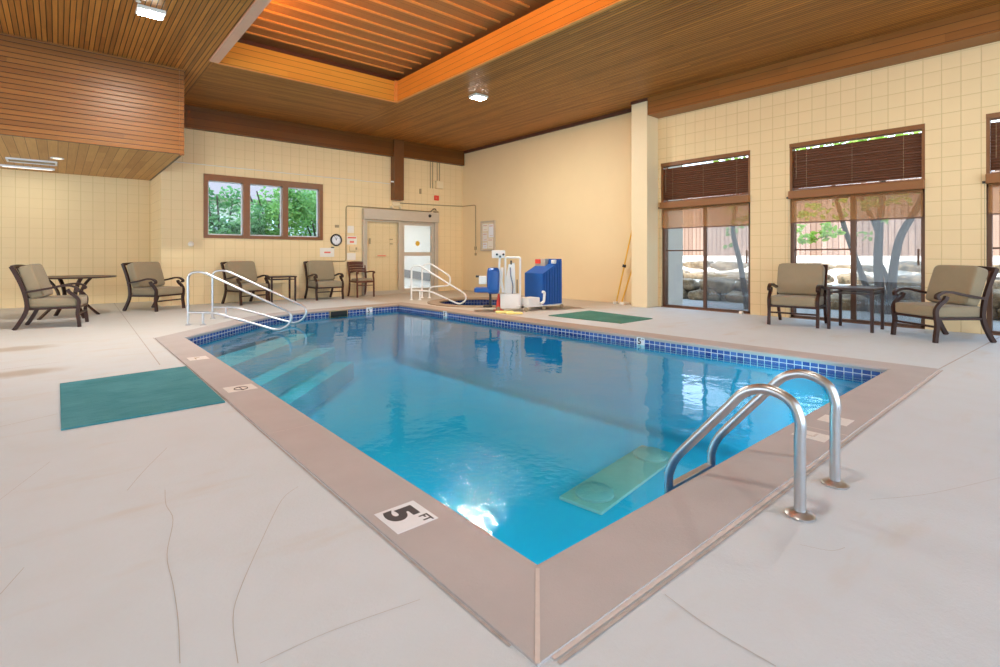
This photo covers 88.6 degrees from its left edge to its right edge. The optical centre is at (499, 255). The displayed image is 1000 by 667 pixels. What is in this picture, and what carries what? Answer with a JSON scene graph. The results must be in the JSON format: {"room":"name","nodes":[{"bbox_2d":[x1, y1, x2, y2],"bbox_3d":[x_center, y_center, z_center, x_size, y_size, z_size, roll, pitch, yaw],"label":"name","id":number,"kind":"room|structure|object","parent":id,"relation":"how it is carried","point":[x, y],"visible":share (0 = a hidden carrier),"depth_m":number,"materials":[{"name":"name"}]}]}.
{"room":"indoor swimming pool","nodes":[
{"label":"indoor swimming pool","id":0,"kind":"room"},
{"bbox_2d":[0,169,150,308],"bbox_3d":[-11.450,-1.500,9.813,7.930,5.200,0.220,0,0,-41],"label":"wall","id":1,"kind":"structure","parent":0,"point":[66,224],"depth_m":11.40,"materials":[{"name":"tile"}]},
{"bbox_2d":[0,32,183,180],"bbox_3d":[-9.922,-2.551,8.204,7.702,1.527,4.212,0,0,-41],"label":"soffit","id":2,"kind":"structure","parent":0,"point":[106,115],"depth_m":8.44,"materials":[{"name":"brown wood"}]},
{"bbox_2d":[0,164,54,170],"bbox_3d":[-9.562,-1.779,10.373,0.820,0.042,0.100,0,0,-41],"label":"light strip","id":3,"kind":"object","parent":2,"relation":"attached to","point":[2,165],"visible":1,"depth_m":10.35,"materials":[{"name":"white"}]},
{"bbox_2d":[2,166,51,170],"bbox_3d":[-9.562,-1.762,10.373,0.740,0.008,0.060,0,0,-41],"label":"diffuser","id":4,"kind":"object","parent":3,"relation":"attached to","point":[24,167],"depth_m":10.36,"materials":[{"name":"white"}]},
{"bbox_2d":[5,157,56,165],"bbox_3d":[-8.906,-1.785,9.750,0.720,0.030,0.440,0,0,-41],"label":"grille","id":5,"kind":"object","parent":2,"relation":"attached to","point":[8,159],"visible":1,"depth_m":9.71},
{"bbox_2d":[151,174,158,304],"bbox_3d":[-7.934,-1.500,11.791,0.020,5.200,1.380,0,0,-41],"label":"wall","id":6,"kind":"structure","parent":0,"point":[154,182],"depth_m":11.72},
{"bbox_2d":[159,128,461,305],"bbox_3d":[-4.349,-1.500,13.829,8.110,5.200,0.220,0,0,-41],"label":"wall","id":7,"kind":"structure","parent":0,"point":[180,184],"depth_m":13.00,"materials":[{"name":"tile"}]},
{"bbox_2d":[203,173,322,239],"bbox_3d":[-5.722,-1.130,12.558,2.750,1.460,0.150,0,0,-41],"label":"window","id":8,"kind":"structure","parent":7,"relation":"in","point":[245,182],"depth_m":12.38,"materials":[{"name":"brown wood"}]},
{"bbox_2d":[175,161,390,183],"bbox_3d":[-5.232,-2.060,12.909,5.510,0.021,0.021,0,0,-41],"label":"trim","id":9,"kind":"structure","parent":7,"relation":"attached to","point":[175,161],"depth_m":12.66,"materials":[{"name":"beige wood"}]},
{"bbox_2d":[184,105,392,156],"bbox_3d":[-5.193,-3.072,12.863,5.530,0.485,0.140,0,0,-41],"label":"beam","id":10,"kind":"structure","parent":7,"relation":"attached to","point":[196,118],"depth_m":12.62,"materials":[{"name":"brown wood"}]},
{"bbox_2d":[320,248,333,256],"bbox_3d":[-4.556,-0.083,13.496,0.380,0.235,0.014,0,0,-41],"label":"wall sign","id":11,"kind":"object","parent":7,"relation":"attached to","point":[324,252],"visible":1,"depth_m":13.49,"materials":[{"name":"plastic"}]},
{"bbox_2d":[330,234,341,245],"bbox_3d":[-4.364,-0.414,13.648,0.326,0.326,0.035,0,0,-41],"label":"wall clock","id":12,"kind":"object","parent":7,"relation":"attached to","point":[336,239],"visible":1,"depth_m":13.65,"materials":[{"name":"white plastic"}]},
{"bbox_2d":[347,236,356,244],"bbox_3d":[-4.036,-0.415,13.949,0.280,0.230,0.008,0,0,-41],"label":"wall sign","id":13,"kind":"object","parent":7,"relation":"attached to","point":[352,240],"visible":1,"depth_m":13.96,"materials":[{"name":"white paper"}]},
{"bbox_2d":[332,206,431,261],"bbox_3d":[-3.426,-0.595,14.459,3.531,1.527,0.028,0,0,-41],"label":"conduit","id":14,"kind":"object","parent":7,"relation":"attached to","point":[346,206],"visible":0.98,"depth_m":13.95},
{"bbox_2d":[391,139,403,200],"bbox_3d":[-2.956,-2.453,14.741,0.310,1.725,0.220,0,0,-41],"label":"post","id":15,"kind":"object","parent":7,"relation":"attached to","point":[397,161],"visible":0.91,"depth_m":14.64,"materials":[{"name":"brown wood"}]},
{"bbox_2d":[362,208,438,295],"bbox_3d":[-2.841,-0.100,14.890,2.460,2.400,0.245,0,0,-41],"label":"door","id":16,"kind":"structure","parent":7,"relation":"in","point":[413,218],"depth_m":14.90,"materials":[{"name":"metal"}]},
{"bbox_2d":[404,141,463,165],"bbox_3d":[-2.021,-3.087,15.601,2.230,0.455,0.140,0,0,-41],"label":"beam","id":17,"kind":"structure","parent":7,"relation":"attached to","point":[416,151],"depth_m":15.51,"materials":[{"name":"brown wood"}]},
{"bbox_2d":[400,203,475,245],"bbox_3d":[-1.895,-0.912,15.323,2.438,1.344,0.722,0,0,-41],"label":"conduit","id":18,"kind":"object","parent":7,"relation":"attached to","point":[400,203],"visible":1,"depth_m":15.83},
{"bbox_3d":[-1.931,-2.575,15.750,0.022,0.570,0.022,0,0,-41],"label":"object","id":19,"kind":"object","parent":7,"relation":"attached to","visible":0},
{"bbox_2d":[435,181,443,188],"bbox_3d":[-1.869,-2.170,15.754,0.260,0.240,0.108,0,0,-41],"label":"junction box","id":20,"kind":"object","parent":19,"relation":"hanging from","point":[438,184],"visible":1,"depth_m":15.70,"materials":[{"name":"paint"}]},
{"bbox_2d":[404,225,429,285],"bbox_3d":[-2.643,-0.300,17.217,4.700,2.800,2.680,0,0,-41],"label":"wall","id":21,"kind":"structure","parent":0,"point":[412,234],"depth_m":18.53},
{"bbox_2d":[404,269,429,280],"bbox_3d":[-3.314,0.650,18.224,2.400,0.660,0.060,0,0,-41],"label":"trim","id":22,"kind":"structure","parent":21,"relation":"attached to","point":[407,273],"depth_m":18.45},
{"bbox_2d":[0,285,999,666],"bbox_3d":[-1.512,1.124,5.960,17.500,0.052,21.000,0,0,-41],"label":"floor","id":23,"kind":"structure","parent":0,"point":[186,537],"depth_m":1.94,"materials":[{"name":"paint"}]},
{"bbox_2d":[9,264,88,330],"bbox_3d":[-7.002,0.621,7.993,0.830,0.985,0.722,0,0,-31],"label":"lounge chair","id":24,"kind":"object","parent":23,"relation":"on","point":[34,284],"visible":1,"depth_m":7.74,"materials":[{"name":"fabric"}]},
{"bbox_2d":[19,264,52,298],"bbox_3d":[-7.154,0.396,7.902,0.297,0.535,0.660,0,0,-31],"label":"cushion","id":25,"kind":"object","parent":24,"relation":"on","point":[34,282],"depth_m":7.65,"materials":[{"name":"beige fabric"}]},
{"bbox_2d":[29,295,86,307],"bbox_3d":[-6.931,0.715,8.036,0.650,0.150,0.660,0,0,-31],"label":"seat cushion","id":26,"kind":"object","parent":24,"relation":"on","point":[41,301],"depth_m":7.80,"materials":[{"name":"beige fabric"}]},
{"bbox_2d":[37,275,116,319],"bbox_3d":[-7.688,0.740,9.150,1.350,0.741,1.350,0,0,-41],"label":"round table","id":27,"kind":"object","parent":23,"relation":"on","point":[80,278],"visible":0.53,"depth_m":9.07,"materials":[{"name":"brown metal"}]},
{"bbox_2d":[60,366,224,430],"bbox_3d":[-2.924,1.094,4.127,0.943,0.010,1.610,0,0,-41],"label":"floor mat","id":28,"kind":"object","parent":23,"relation":"on","point":[83,403],"visible":1,"depth_m":3.95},
{"bbox_2d":[121,262,184,311],"bbox_3d":[-7.037,0.621,10.411,0.830,0.985,0.722,0,0,11],"label":"lounge chair","id":29,"kind":"object","parent":23,"relation":"on","point":[147,279],"visible":1,"depth_m":10.19,"materials":[{"name":"fabric"}]},
{"bbox_2d":[127,262,164,287],"bbox_3d":[-7.211,0.396,10.444,0.297,0.535,0.660,0,0,11],"label":"cushion","id":30,"kind":"object","parent":29,"relation":"on","point":[137,271],"depth_m":10.28,"materials":[{"name":"beige fabric"}]},
{"bbox_2d":[132,286,181,295],"bbox_3d":[-6.956,0.715,10.396,0.650,0.150,0.660,0,0,11],"label":"seat cushion","id":31,"kind":"object","parent":29,"relation":"on","point":[136,290],"depth_m":10.12,"materials":[{"name":"beige fabric"}]},
{"bbox_2d":[220,261,269,305],"bbox_3d":[-5.842,0.621,11.756,0.830,0.985,0.722,0,0,33],"label":"lounge chair","id":32,"kind":"object","parent":23,"relation":"on","point":[246,269],"visible":0.84,"depth_m":11.65,"materials":[{"name":"fabric"}]},
{"bbox_2d":[224,261,256,283],"bbox_3d":[-5.991,0.396,11.852,0.297,0.535,0.660,0,0,33],"label":"cushion","id":33,"kind":"object","parent":32,"relation":"on","point":[246,269],"depth_m":11.76,"materials":[{"name":"beige fabric"}]},
{"bbox_2d":[227,283,267,290],"bbox_3d":[-5.773,0.715,11.711,0.650,0.150,0.660,0,0,33],"label":"seat cushion","id":34,"kind":"object","parent":32,"relation":"on","point":[246,286],"depth_m":11.49,"materials":[{"name":"beige fabric"}]},
{"bbox_2d":[265,275,296,302],"bbox_3d":[-5.260,0.795,12.290,0.600,0.610,0.460,0,0,-41],"label":"side table","id":35,"kind":"object","parent":23,"relation":"on","point":[284,277],"visible":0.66,"depth_m":12.26,"materials":[{"name":"brown metal"}]},
{"bbox_2d":[303,260,343,300],"bbox_3d":[-4.482,0.621,13.011,0.722,0.985,0.830,0,0,-42],"label":"lounge chair","id":36,"kind":"object","parent":23,"relation":"on","point":[320,274],"visible":1,"depth_m":12.95,"materials":[{"name":"fabric"}]},
{"bbox_2d":[306,260,334,280],"bbox_3d":[-4.601,0.396,13.142,0.660,0.535,0.297,0,0,-42],"label":"cushion","id":37,"kind":"object","parent":36,"relation":"on","point":[324,269],"depth_m":13.05,"materials":[{"name":"beige fabric"}]},
{"bbox_2d":[308,280,341,287],"bbox_3d":[-4.427,0.715,12.949,0.660,0.150,0.650,0,0,-42],"label":"seat cushion","id":38,"kind":"object","parent":36,"relation":"on","point":[311,283],"depth_m":12.71,"materials":[{"name":"beige fabric"}]},
{"bbox_2d":[347,261,374,297],"bbox_3d":[-3.733,0.634,13.751,0.515,0.947,0.641,0,0,-41],"label":"dining chair","id":39,"kind":"object","parent":23,"relation":"on","point":[356,280],"visible":1,"depth_m":13.72,"materials":[{"name":"red wood"}]},
{"bbox_2d":[421,263,450,297],"bbox_3d":[-1.665,0.649,13.251,0.798,0.903,0.090,0,0,2],"label":"handrail","id":40,"kind":"object","parent":23,"relation":"on","point":[447,274],"visible":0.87,"depth_m":13.24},
{"bbox_2d":[427,297,522,307],"bbox_3d":[-0.441,1.540,12.064,2.520,0.920,2.520,0,0,-41],"label":"spa","id":41,"kind":"object","parent":23,"relation":"in","point":[471,302],"visible":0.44,"depth_m":12.85,"materials":[{"name":"blue tile"}]},
{"bbox_2d":[410,265,466,304],"bbox_3d":[-1.527,0.723,12.642,1.418,0.980,0.090,0,0,2],"label":"handrail","id":42,"kind":"object","parent":41,"relation":"attached to","point":[412,267],"visible":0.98,"depth_m":12.63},
{"bbox_2d":[474,250,563,311],"bbox_3d":[0.409,0.498,10.404,1.943,1.204,0.798,0,0,-26],"label":"lift","id":43,"kind":"object","parent":23,"relation":"on","point":[543,282],"visible":1,"depth_m":10.25,"materials":[{"name":"blue plastic"}]},
{"bbox_2d":[521,297,539,305],"bbox_3d":[0.593,0.920,10.301,0.320,0.160,0.280,0,0,-41],"label":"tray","id":44,"kind":"object","parent":43,"relation":"on","point":[525,301],"depth_m":10.20,"materials":[{"name":"white plastic"}]},
{"bbox_2d":[153,302,942,666],"bbox_3d":[-0.961,1.735,6.760,5.473,1.290,9.634,0,0,-41],"label":"swimming pool","id":45,"kind":"object","parent":23,"relation":"in","point":[483,421],"visible":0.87,"depth_m":5.83,"materials":[{"name":"liquid"}]},
{"bbox_2d":[185,271,291,330],"bbox_3d":[-4.126,0.714,8.080,1.714,0.942,0.090,0,0,2],"label":"stair handrail","id":46,"kind":"object","parent":45,"relation":"attached to","point":[193,272],"visible":1,"depth_m":8.07,"materials":[{"name":"metal"}]},
{"bbox_2d":[223,384,256,392],"bbox_3d":[-2.137,1.090,4.212,0.220,0.008,0.200,0,0,-41],"label":"marker","id":47,"kind":"object","parent":45,"relation":"on","point":[231,389],"visible":1,"depth_m":4.20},
{"bbox_2d":[210,269,306,323],"bbox_3d":[-4.205,0.714,8.911,1.714,0.942,0.090,0,0,2],"label":"stair handrail","id":48,"kind":"object","parent":45,"relation":"attached to","point":[220,270],"visible":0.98,"depth_m":8.90,"materials":[{"name":"metal"}]},
{"bbox_2d":[329,309,347,317],"bbox_3d":[-3.295,1.190,10.475,0.024,0.150,0.400,0,0,44],"label":"skimmer","id":49,"kind":"object","parent":45,"relation":"attached to","point":[334,312],"visible":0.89,"depth_m":10.47,"materials":[{"name":"black plastic"}]},
{"bbox_2d":[374,501,437,533],"bbox_3d":[-0.393,1.090,2.142,0.190,0.002,0.200,0,0,-41],"label":"depth marker","id":50,"kind":"object","parent":45,"relation":"on","point":[407,516],"visible":1,"depth_m":2.14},
{"bbox_2d":[199,312,862,564],"bbox_3d":[-0.964,1.827,6.768,4.839,1.105,8.960,0,0,-41],"label":"basin","id":51,"kind":"object","parent":45,"relation":"in","point":[495,423],"depth_m":7.12,"materials":[{"name":"liquid"}]},
{"bbox_2d":[559,445,672,514],"bbox_3d":[1.344,2.329,5.513,0.470,0.102,1.800,0,0,41],"label":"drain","id":52,"kind":"object","parent":45,"relation":"on","point":[603,490],"visible":0.98,"depth_m":5.34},
{"bbox_2d":[637,337,644,348],"bbox_3d":[1.915,1.190,6.966,0.022,0.150,0.116,0,0,-43],"label":"depth marker","id":53,"kind":"object","parent":45,"relation":"attached to","point":[640,341],"visible":1,"depth_m":6.96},
{"bbox_2d":[664,369,849,522],"bbox_3d":[1.249,1.360,2.532,0.566,1.580,0.698,0,0,-41],"label":"pool ladder","id":54,"kind":"object","parent":45,"relation":"attached to","point":[798,512],"visible":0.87,"depth_m":2.44,"materials":[{"name":"metal"}]},
{"bbox_2d":[791,430,828,441],"bbox_3d":[1.891,1.090,3.105,0.150,0.003,0.180,0,0,-41],"label":"depth marker","id":55,"kind":"object","parent":45,"relation":"on","point":[820,437],"visible":0.75,"depth_m":3.08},
{"bbox_2d":[817,414,854,425],"bbox_3d":[2.224,1.090,3.393,0.170,0.003,0.170,0,0,-41],"label":"depth marker","id":56,"kind":"object","parent":45,"relation":"on","point":[845,422],"visible":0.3,"depth_m":3.38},
{"bbox_2d":[548,310,652,323],"bbox_3d":[1.825,1.094,9.165,1.220,0.010,1.550,0,0,-41],"label":"floor mat","id":57,"kind":"object","parent":23,"relation":"on","point":[584,315],"visible":1,"depth_m":9.06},
{"bbox_2d":[613,229,631,303],"bbox_3d":[2.857,-0.152,11.509,0.626,2.503,0.127,0,0,31],"label":"pole","id":58,"kind":"object","parent":23,"relation":"on","point":[623,265],"visible":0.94,"depth_m":11.56,"materials":[{"name":"yellow wood"}]},
{"bbox_2d":[620,268,631,304],"bbox_3d":[2.907,0.438,11.430,0.220,1.325,0.415,0,0,-41],"label":"pole","id":59,"kind":"object","parent":23,"relation":"on","point":[621,302],"visible":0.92,"depth_m":11.47,"materials":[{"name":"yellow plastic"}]},
{"bbox_2d":[767,263,827,327],"bbox_3d":[4.800,0.621,8.246,0.722,0.985,0.830,0,0,41],"label":"lounge chair","id":60,"kind":"object","parent":23,"relation":"on","point":[799,285],"visible":0.99,"depth_m":8.19,"materials":[{"name":"fabric"}]},
{"bbox_2d":[770,294,823,306],"bbox_3d":[4.746,0.715,8.184,0.660,0.150,0.650,0,0,41],"label":"seat cushion","id":61,"kind":"object","parent":60,"relation":"on","point":[779,300],"depth_m":7.98,"materials":[{"name":"beige fabric"}]},
{"bbox_2d":[777,263,824,295],"bbox_3d":[4.917,0.396,8.380,0.660,0.535,0.297,0,0,41],"label":"cushion","id":62,"kind":"object","parent":60,"relation":"on","point":[803,279],"depth_m":8.30,"materials":[{"name":"beige fabric"}]},
{"bbox_2d":[826,285,884,332],"bbox_3d":[5.312,0.785,7.650,0.600,0.630,0.600,0,0,-41],"label":"side table","id":63,"kind":"object","parent":23,"relation":"on","point":[839,288],"visible":1,"depth_m":7.61,"materials":[{"name":"brown metal"}]},
{"bbox_2d":[890,265,998,342],"bbox_3d":[5.860,0.621,6.784,0.830,0.985,0.722,0,0,-1],"label":"lounge chair","id":64,"kind":"object","parent":23,"relation":"on","point":[954,292],"visible":1,"depth_m":6.53,"materials":[{"name":"fabric"}]},
{"bbox_2d":[895,302,979,317],"bbox_3d":[5.777,0.715,6.782,0.650,0.150,0.660,0,0,-1],"label":"seat cushion","id":65,"kind":"object","parent":64,"relation":"on","point":[911,309],"depth_m":6.50,"materials":[{"name":"beige fabric"}]},
{"bbox_2d":[926,265,987,305],"bbox_3d":[6.037,0.396,6.788,0.297,0.535,0.660,0,0,-1],"label":"cushion","id":66,"kind":"object","parent":64,"relation":"on","point":[966,279],"depth_m":6.62,"materials":[{"name":"beige fabric"}]},
{"bbox_2d":[0,0,999,150],"bbox_3d":[-1.764,-3.315,4.951,15.800,0.001,19.800,0,0,-41],"label":"ceiling","id":67,"kind":"structure","parent":0,"point":[629,51],"depth_m":8.36,"materials":[{"name":"wood"}]},
{"bbox_2d":[135,4,165,20],"bbox_3d":[-4.724,-3.284,6.926,0.320,0.062,0.260,0,0,-41],"label":"ceiling light","id":68,"kind":"object","parent":67,"relation":"attached to","point":[143,10],"visible":1,"depth_m":6.88,"materials":[{"name":"white plastic"}]},
{"bbox_2d":[210,0,626,102],"bbox_3d":[-1.045,-3.618,7.011,4.020,0.675,8.180,0,0,-41],"label":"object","id":69,"kind":"structure","parent":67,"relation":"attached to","point":[395,51],"depth_m":8.91,"materials":[{"name":"brown wood"}]},
{"bbox_2d":[469,93,487,100],"bbox_3d":[-0.448,-3.284,10.618,0.320,0.062,0.260,0,0,-41],"label":"ceiling light","id":70,"kind":"object","parent":67,"relation":"attached to","point":[476,96],"visible":1,"depth_m":10.55,"materials":[{"name":"white plastic"}]},
{"bbox_2d":[632,101,657,307],"bbox_3d":[3.126,-1.077,11.055,0.420,4.355,0.390,0,0,-41],"label":"pillar","id":71,"kind":"structure","parent":0,"point":[644,126],"depth_m":10.90,"materials":[{"name":"paint"}]},
{"bbox_2d":[667,165,682,304],"bbox_3d":[3.721,-0.500,11.482,0.600,3.200,0.480,0,0,-41],"label":"wall","id":72,"kind":"structure","parent":0,"point":[675,218],"depth_m":11.29,"materials":[{"name":"white paint"}]},
{"bbox_2d":[462,41,999,333],"bbox_3d":[4.750,-1.500,9.663,0.220,5.200,18.420,0,0,-41],"label":"wall","id":73,"kind":"structure","parent":0,"point":[953,93],"depth_m":9.53,"materials":[{"name":"paint"}]},
{"bbox_2d":[480,220,495,250],"bbox_3d":[-0.364,-0.590,15.380,0.050,0.900,0.660,0,0,-41],"label":"notice board","id":74,"kind":"object","parent":73,"relation":"attached to","point":[487,228],"visible":0.99,"depth_m":15.38,"materials":[{"name":"paper"}]},
{"bbox_2d":[464,108,631,153],"bbox_3d":[0.999,-3.275,13.802,0.050,0.080,6.530,0,0,-41],"label":"trim","id":75,"kind":"structure","parent":73,"relation":"attached to","point":[629,110],"depth_m":13.26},
{"bbox_2d":[661,150,749,313],"bbox_3d":[4.129,-0.435,10.335,0.182,3.070,1.870,0,0,-41],"label":"window","id":76,"kind":"structure","parent":73,"relation":"in","point":[665,250],"depth_m":10.37,"materials":[{"name":"wood"}]},
{"bbox_2d":[658,195,749,228],"bbox_3d":[4.041,-0.391,10.282,0.105,1.482,1.905,0,0,-41],"label":"roller shade","id":77,"kind":"object","parent":76,"relation":"attached to","point":[742,198],"visible":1,"depth_m":10.16,"materials":[{"name":"fabric"}]},
{"bbox_2d":[664,155,747,201],"bbox_3d":[4.108,-1.515,10.317,0.068,0.771,1.788,0,0,-41],"label":"blind","id":78,"kind":"object","parent":76,"relation":"attached to","point":[727,178],"visible":0.99,"depth_m":10.25,"materials":[{"name":"brown wood"}]},
{"bbox_2d":[648,4,999,118],"bbox_3d":[6.893,-3.132,6.691,0.420,0.365,11.120,0,0,-41],"label":"beam","id":79,"kind":"structure","parent":73,"relation":"attached to","point":[981,26],"depth_m":8.11,"materials":[{"name":"brown wood"}]},
{"bbox_2d":[789,123,924,328],"bbox_3d":[5.795,-0.435,8.405,0.182,3.070,1.870,0,0,-41],"label":"window","id":80,"kind":"structure","parent":73,"relation":"in","point":[853,197],"depth_m":8.37,"materials":[{"name":"brown metal"}]},
{"bbox_2d":[786,179,924,223],"bbox_3d":[5.707,-0.391,8.352,0.105,1.482,1.905,0,0,-41],"label":"roller shade","id":81,"kind":"object","parent":80,"relation":"attached to","point":[912,184],"visible":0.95,"depth_m":8.22,"materials":[{"name":"fabric"}]},
{"bbox_2d":[793,129,921,190],"bbox_3d":[5.774,-1.515,8.386,0.068,0.771,1.788,0,0,-41],"label":"blind","id":82,"kind":"object","parent":80,"relation":"attached to","point":[896,157],"visible":0.99,"depth_m":8.31,"materials":[{"name":"brown wood"}]},
{"bbox_2d":[986,112,999,335],"bbox_3d":[7.453,-0.435,6.484,0.182,3.070,1.876,0,0,-41],"label":"window","id":83,"kind":"structure","parent":73,"relation":"in","point":[990,247],"depth_m":7.14,"materials":[{"name":"brown metal"}]},
{"bbox_2d":[982,173,999,265],"bbox_3d":[7.365,-0.391,6.431,0.105,1.482,1.911,0,0,-41],"label":"roller shade","id":84,"kind":"object","parent":83,"relation":"attached to","point":[992,178],"visible":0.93,"depth_m":7.08,"materials":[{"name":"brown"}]},
{"bbox_2d":[990,118,999,172],"bbox_3d":[7.432,-1.515,6.466,0.068,0.771,1.794,0,0,-41],"label":"blind","id":85,"kind":"object","parent":83,"relation":"attached to","point":[995,126],"visible":0.98,"depth_m":7.10,"materials":[{"name":"brown wood"}]},
{"label":"outside","id":86,"kind":"structure","parent":0,"visible":0},
{"bbox_2d":[683,299,999,330],"bbox_3d":[7.481,1.155,9.101,3.180,0.050,32.000,0,0,-41],"label":"gravel","id":87,"kind":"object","parent":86,"point":[863,315],"visible":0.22,"depth_m":10.15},
{"bbox_2d":[683,289,688,298],"bbox_3d":[4.559,1.009,13.794,1.086,0.372,0.654,0,0,38],"label":"boulder","id":88,"kind":"object","parent":87,"relation":"on","point":[685,293],"visible":0.1,"depth_m":13.40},
{"bbox_2d":[683,278,699,290],"bbox_3d":[4.863,0.785,13.813,1.026,0.363,0.616,0,0,42],"label":"boulder","id":89,"kind":"object","parent":88,"relation":"on","point":[689,284],"visible":0.28,"depth_m":13.45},
{"bbox_2d":[688,289,721,300],"bbox_3d":[5.253,1.031,13.101,0.790,0.356,0.605,0,0,38],"label":"boulder","id":90,"kind":"object","parent":87,"relation":"on","point":[712,295],"visible":0.66,"depth_m":12.89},
{"bbox_2d":[713,156,747,308],"bbox_3d":[5.220,-0.732,10.827,1.422,3.773,1.705,0,0,-41],"label":"young tree","id":91,"kind":"object","parent":87,"relation":"on","point":[734,218],"visible":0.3,"depth_m":10.90,"materials":[{"name":"grey plant"}]},
{"bbox_2d":[725,290,742,302],"bbox_3d":[5.959,1.031,12.310,0.980,0.365,0.580,0,0,38],"label":"boulder","id":92,"kind":"object","parent":87,"relation":"on","point":[735,296],"visible":0.38,"depth_m":12.27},
{"bbox_2d":[821,294,867,310],"bbox_3d":[7.300,1.005,10.869,1.330,0.408,0.695,0,0,40],"label":"boulder","id":93,"kind":"object","parent":87,"relation":"on","point":[862,302],"visible":0.24,"depth_m":10.56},
{"bbox_2d":[795,131,920,314],"bbox_3d":[7.405,-0.796,9.990,1.929,3.930,3.065,0,0,-44],"label":"tree","id":94,"kind":"object","parent":87,"relation":"on","point":[880,273],"visible":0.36,"depth_m":9.96,"materials":[{"name":"grey plant"}]},
{"bbox_2d":[993,308,999,319],"bbox_3d":[8.562,0.984,9.383,0.707,0.458,0.952,0,0,-37],"label":"boulder","id":95,"kind":"object","parent":87,"relation":"on","point":[995,313],"visible":0.03,"depth_m":8.97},
{"bbox_2d":[993,289,999,308],"bbox_3d":[8.776,0.779,9.218,0.618,0.381,0.845,0,0,-33],"label":"boulder","id":96,"kind":"object","parent":95,"relation":"on","point":[996,292],"visible":0.12,"depth_m":8.92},
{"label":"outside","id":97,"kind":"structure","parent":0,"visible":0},
{"bbox_3d":[-13.914,1.300,37.542,52.000,0.200,44.980,0,0,-41],"label":"lawn","id":98,"kind":"structure","parent":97,"visible":0},
{"bbox_2d":[209,185,271,234],"bbox_3d":[-8.951,-0.765,16.739,2.855,3.935,2.825,0,0,-41],"label":"leafy tree","id":99,"kind":"object","parent":98,"relation":"on","point":[231,227],"visible":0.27,"depth_m":16.46,"materials":[{"name":"green plant"}]},
{"bbox_2d":[209,182,315,235],"bbox_3d":[-16.712,-3.900,33.132,23.000,10.200,11.200,0,0,-41],"label":"house","id":100,"kind":"structure","parent":98,"relation":"on","point":[215,186],"depth_m":28.36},
{"bbox_2d":[231,186,315,235],"bbox_3d":[-7.755,-0.871,17.453,2.542,4.148,2.508,0,0,-35],"label":"leafy tree","id":101,"kind":"object","parent":98,"relation":"on","point":[293,206],"visible":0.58,"depth_m":17.12,"materials":[{"name":"green plant"}]},
{"bbox_2d":[288,189,315,235],"bbox_3d":[-6.598,-0.703,18.818,2.416,3.814,2.214,0,0,-36],"label":"leafy tree","id":102,"kind":"object","parent":98,"relation":"on","point":[313,230],"visible":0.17,"depth_m":18.58,"materials":[{"name":"green plant"}]},
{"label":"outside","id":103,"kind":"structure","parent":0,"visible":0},
{"bbox_2d":[683,256,999,299],"bbox_3d":[10.880,0.515,12.035,6.800,1.330,32.000,0,0,-41],"label":"terrace","id":104,"kind":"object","parent":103,"point":[834,260],"depth_m":13.90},
{"bbox_2d":[683,261,713,269],"bbox_3d":[5.866,0.343,15.104,0.676,0.387,0.907,0,0,-36],"label":"boulder","id":105,"kind":"object","parent":104,"relation":"on","point":[689,264],"visible":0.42,"depth_m":14.86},
{"bbox_2d":[684,272,716,279],"bbox_3d":[5.754,0.616,14.348,0.614,0.331,1.184,0,0,-36],"label":"boulder","id":106,"kind":"object","parent":104,"relation":"on","point":[694,275],"visible":0.42,"depth_m":14.23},
{"bbox_2d":[699,277,735,293],"bbox_3d":[5.593,0.767,13.035,0.671,0.413,0.902,0,0,-31],"label":"boulder","id":107,"kind":"object","parent":104,"relation":"on","point":[719,285],"visible":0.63,"depth_m":12.76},
{"bbox_2d":[709,261,747,270],"bbox_3d":[6.483,0.346,14.342,1.102,0.393,0.656,0,0,43],"label":"boulder","id":108,"kind":"object","parent":104,"relation":"on","point":[718,265],"visible":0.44,"depth_m":14.17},
{"bbox_2d":[715,272,747,280],"bbox_3d":[6.317,0.613,13.700,0.636,0.347,1.056,0,0,-44],"label":"boulder","id":109,"kind":"object","parent":104,"relation":"on","point":[728,275],"visible":0.34,"depth_m":13.53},
{"bbox_2d":[799,262,836,269],"bbox_3d":[7.906,0.371,12.823,0.699,0.411,1.361,0,0,-41],"label":"boulder","id":110,"kind":"object","parent":104,"relation":"on","point":[830,266],"visible":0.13,"depth_m":12.45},
{"bbox_2d":[683,170,999,255],"bbox_3d":[12.065,-0.875,13.057,0.130,2.550,30.000,0,0,-41],"label":"fence","id":111,"kind":"object","parent":104,"relation":"on","point":[692,237],"visible":0.1,"depth_m":15.43,"materials":[{"name":"red wood"}]},
{"bbox_2d":[836,264,872,271],"bbox_3d":[8.531,0.384,12.076,0.631,0.353,1.059,0,0,-31],"label":"boulder","id":112,"kind":"object","parent":104,"relation":"on","point":[867,268],"visible":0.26,"depth_m":11.84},
{"bbox_2d":[836,272,873,284],"bbox_3d":[8.155,0.570,11.687,0.773,0.359,0.575,0,0,43],"label":"boulder","id":113,"kind":"object","parent":104,"relation":"on","point":[843,278],"visible":0.47,"depth_m":11.59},
{"bbox_2d":[884,275,920,286],"bbox_3d":[8.785,0.610,10.815,0.710,0.376,1.366,0,0,-32],"label":"boulder","id":114,"kind":"object","parent":104,"relation":"on","point":[902,280],"visible":0.09,"depth_m":10.68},
{"bbox_2d":[886,286,920,300],"bbox_3d":[8.156,0.765,10.009,0.614,0.350,1.022,0,0,-43],"label":"boulder","id":115,"kind":"object","parent":104,"relation":"on","point":[910,295],"visible":0.16,"depth_m":9.86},
{"bbox_2d":[898,261,920,272],"bbox_3d":[9.181,0.320,11.318,0.700,0.395,0.909,0,0,-33],"label":"boulder","id":116,"kind":"object","parent":104,"relation":"on","point":[911,266],"visible":0.17,"depth_m":11.18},
{"bbox_2d":[993,277,999,288],"bbox_3d":[9.554,0.592,10.056,1.079,0.368,0.654,0,0,39],"label":"boulder","id":117,"kind":"object","parent":104,"relation":"on","point":[996,285],"visible":0.04,"depth_m":9.75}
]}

